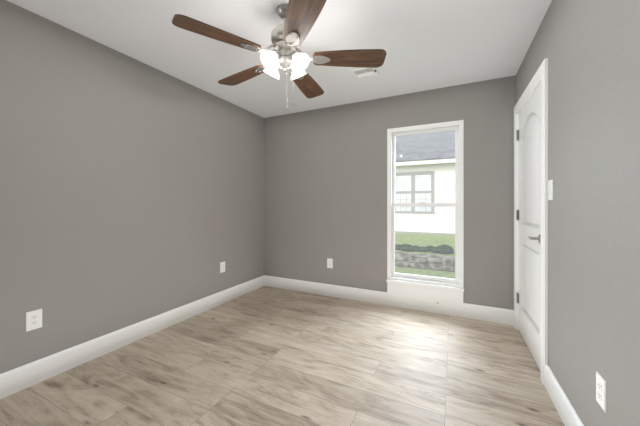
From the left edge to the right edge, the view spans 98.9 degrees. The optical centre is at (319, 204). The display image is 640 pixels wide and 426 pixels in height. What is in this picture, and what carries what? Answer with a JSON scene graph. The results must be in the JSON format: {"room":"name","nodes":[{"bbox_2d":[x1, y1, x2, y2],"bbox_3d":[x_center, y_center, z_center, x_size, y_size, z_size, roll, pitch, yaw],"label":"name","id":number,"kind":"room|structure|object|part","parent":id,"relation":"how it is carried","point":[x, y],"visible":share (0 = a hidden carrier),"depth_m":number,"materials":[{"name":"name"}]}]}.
{"room":"empty bedroom","nodes":[
{"label":"empty bedroom","id":0,"kind":"room"},
{"bbox_2d":[0,0,263,373],"bbox_3d":[-1.649,-0.040,2.418,0.120,2.440,3.810,0,0,26],"label":"wall","id":1,"kind":"structure","parent":0,"point":[131,190],"depth_m":2.18,"materials":[{"name":"grey paint"}]},
{"bbox_2d":[26,309,41,331],"bbox_3d":[-1.878,0.760,1.801,0.008,0.124,0.078,0,0,26],"label":"electrical outlet","id":2,"kind":"object","parent":1,"relation":"attached to","point":[33,319],"visible":1,"depth_m":1.80,"materials":[{"name":"white plastic"}]},
{"bbox_2d":[0,275,264,398],"bbox_3d":[-1.589,1.106,2.389,0.015,0.148,3.570,0,0,26],"label":"baseboard","id":3,"kind":"structure","parent":1,"relation":"attached to","point":[17,379],"depth_m":2.16,"materials":[{"name":"white wood"}]},
{"bbox_2d":[220,261,224,272],"bbox_3d":[-1.162,0.750,3.276,0.008,0.124,0.078,0,0,26],"label":"electrical outlet","id":4,"kind":"object","parent":1,"relation":"attached to","point":[222,266],"visible":1,"depth_m":3.27,"materials":[{"name":"white plastic"}]},
{"bbox_2d":[7,0,551,117],"bbox_3d":[-0.233,-1.320,1.730,3.270,0.120,3.810,0,0,26],"label":"ceiling","id":5,"kind":"structure","parent":0,"point":[425,45],"depth_m":2.09,"materials":[{"name":"paint"}]},
{"bbox_2d":[172,0,385,110],"bbox_3d":[-0.234,-0.924,1.811,1.247,0.672,1.241,0,0,26],"label":"fan","id":6,"kind":"object","parent":5,"relation":"hanging from","point":[289,34],"visible":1,"depth_m":1.71,"materials":[{"name":"brown wood"}]},
{"bbox_2d":[351,68,378,78],"bbox_3d":[0.428,-1.250,2.608,0.220,0.020,0.175,0,0,26],"label":"ceiling vent","id":7,"kind":"object","parent":5,"relation":"in","point":[362,73],"visible":0.94,"depth_m":2.60,"materials":[{"name":"white metal"}]},
{"bbox_2d":[0,286,563,425],"bbox_3d":[-0.233,1.240,1.730,3.270,0.120,3.810,0,0,26],"label":"floor","id":8,"kind":"structure","parent":0,"point":[267,356],"depth_m":1.89,"materials":[{"name":"brown wood"}]},
{"bbox_2d":[264,75,515,309],"bbox_3d":[0.573,-0.040,3.390,3.030,2.440,0.120,0,0,26],"label":"wall","id":9,"kind":"structure","parent":0,"point":[325,183],"depth_m":3.32,"materials":[{"name":"grey paint"}]},
{"bbox_2d":[327,258,332,267],"bbox_3d":[0.127,0.760,3.536,0.078,0.124,0.008,0,0,26],"label":"electrical outlet","id":10,"kind":"object","parent":9,"relation":"attached to","point":[329,262],"visible":1,"depth_m":3.53,"materials":[{"name":"white plastic"}]},
{"bbox_2d":[264,275,513,325],"bbox_3d":[0.544,1.106,3.329,3.000,0.148,0.015,0,0,26],"label":"baseboard","id":11,"kind":"structure","parent":9,"relation":"attached to","point":[490,314],"depth_m":3.35,"materials":[{"name":"white wood"}]},
{"bbox_2d":[386,279,463,291],"bbox_3d":[1.147,0.891,3.043,0.801,0.030,0.064,0,0,26],"label":"window sill","id":12,"kind":"structure","parent":9,"relation":"attached to","point":[426,285],"depth_m":3.00,"materials":[{"name":"white wood"}]},
{"bbox_2d":[387,120,463,316],"bbox_3d":[1.166,0.148,3.083,0.793,2.064,0.116,0,0,26],"label":"window","id":13,"kind":"structure","parent":9,"relation":"in","point":[459,123],"depth_m":3.04,"materials":[{"name":"clear glass"}]},
{"bbox_3d":[1.166,0.412,3.082,0.701,0.876,0.037,0,0,26],"label":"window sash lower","id":14,"kind":"part","parent":13,"relation":"part of","materials":[{"name":"clear glass"}]},
{"bbox_3d":[1.180,-0.406,3.111,0.701,0.864,0.025,0,0,26],"label":"window sash upper","id":15,"kind":"part","parent":13,"relation":"part of","materials":[{"name":"clear glass"}]},
{"bbox_2d":[516,0,639,425],"bbox_3d":[1.184,-0.040,1.042,0.120,2.440,3.810,0,0,26],"label":"wall","id":16,"kind":"structure","parent":0,"point":[589,50],"depth_m":1.19,"materials":[{"name":"grey paint"}]},
{"bbox_2d":[517,84,540,370],"bbox_3d":[1.681,0.164,2.224,0.099,2.025,0.812,0,0,26],"label":"door","id":17,"kind":"structure","parent":16,"relation":"in","point":[530,221],"depth_m":2.19,"materials":[{"name":"white wood"}]},
{"bbox_3d":[1.855,0.115,2.570,0.014,1.628,0.036,0,0,26],"label":"door hinges","id":18,"kind":"part","parent":17,"relation":"part of","materials":[{"name":"metal"}]},
{"bbox_3d":[1.536,0.240,1.967,0.063,0.062,0.147,0,0,26],"label":"handle","id":19,"kind":"part","parent":17,"relation":"part of","materials":[{"name":"silver metal"}]},
{"bbox_2d":[514,58,547,385],"bbox_3d":[1.732,0.117,2.194,0.141,2.125,1.000,0,0,26],"label":"door frame","id":20,"kind":"structure","parent":16,"relation":"attached to","point":[540,76],"depth_m":1.80,"materials":[{"name":"white wood"}]},
{"bbox_2d":[548,179,552,199],"bbox_3d":[1.436,-0.090,1.713,0.012,0.125,0.078,0,0,26],"label":"switch plate","id":21,"kind":"object","parent":16,"relation":"attached to","point":[550,189],"visible":1,"depth_m":1.70,"materials":[{"name":"white plastic"}]},
{"bbox_2d":[545,364,583,425],"bbox_3d":[0.903,1.106,0.618,0.015,0.148,2.560,0,0,26],"label":"baseboard","id":22,"kind":"structure","parent":16,"relation":"attached to","point":[567,413],"depth_m":1.52,"materials":[{"name":"white wood"}]},
{"bbox_2d":[596,371,605,412],"bbox_3d":[1.155,0.770,1.129,0.008,0.124,0.078,0,0,26],"label":"electrical outlet","id":23,"kind":"object","parent":16,"relation":"attached to","point":[600,390],"visible":1,"depth_m":1.12,"materials":[{"name":"white plastic"}]},
{"label":"outside","id":24,"kind":"structure","parent":0,"visible":0},
{"bbox_2d":[395,233,454,255],"bbox_3d":[7.898,1.732,17.364,28.000,0.545,21.200,0,0,26],"label":"ground","id":25,"kind":"structure","parent":24,"point":[413,240],"depth_m":11.08,"materials":[{"name":"green plant"}]},
{"bbox_2d":[395,244,453,253],"bbox_3d":[3.227,1.322,8.480,9.765,0.274,0.588,0,0,26],"label":"shrubs","id":26,"kind":"object","parent":25,"relation":"on","point":[449,250],"depth_m":8.39,"materials":[{"name":"green plant"}]},
{"bbox_2d":[395,130,454,234],"bbox_3d":[8.797,-2.649,15.782,13.800,8.218,8.338,0,0,26],"label":"house","id":27,"kind":"structure","parent":25,"relation":"on","point":[444,162],"depth_m":13.54,"materials":[{"name":"white paint"}]},
{"bbox_2d":[395,252,454,271],"bbox_3d":[3.185,1.713,7.659,28.000,0.584,0.379,0,0,26],"label":"wall","id":28,"kind":"structure","parent":25,"relation":"on","point":[408,262],"depth_m":7.65,"materials":[{"name":"grey stone"}]},
{"bbox_2d":[395,266,454,278],"bbox_3d":[2.089,1.905,5.400,28.000,0.200,4.800,0,0,26],"label":"ground","id":29,"kind":"structure","parent":24,"point":[442,274],"depth_m":7.26,"materials":[{"name":"green plant"}]}
]}

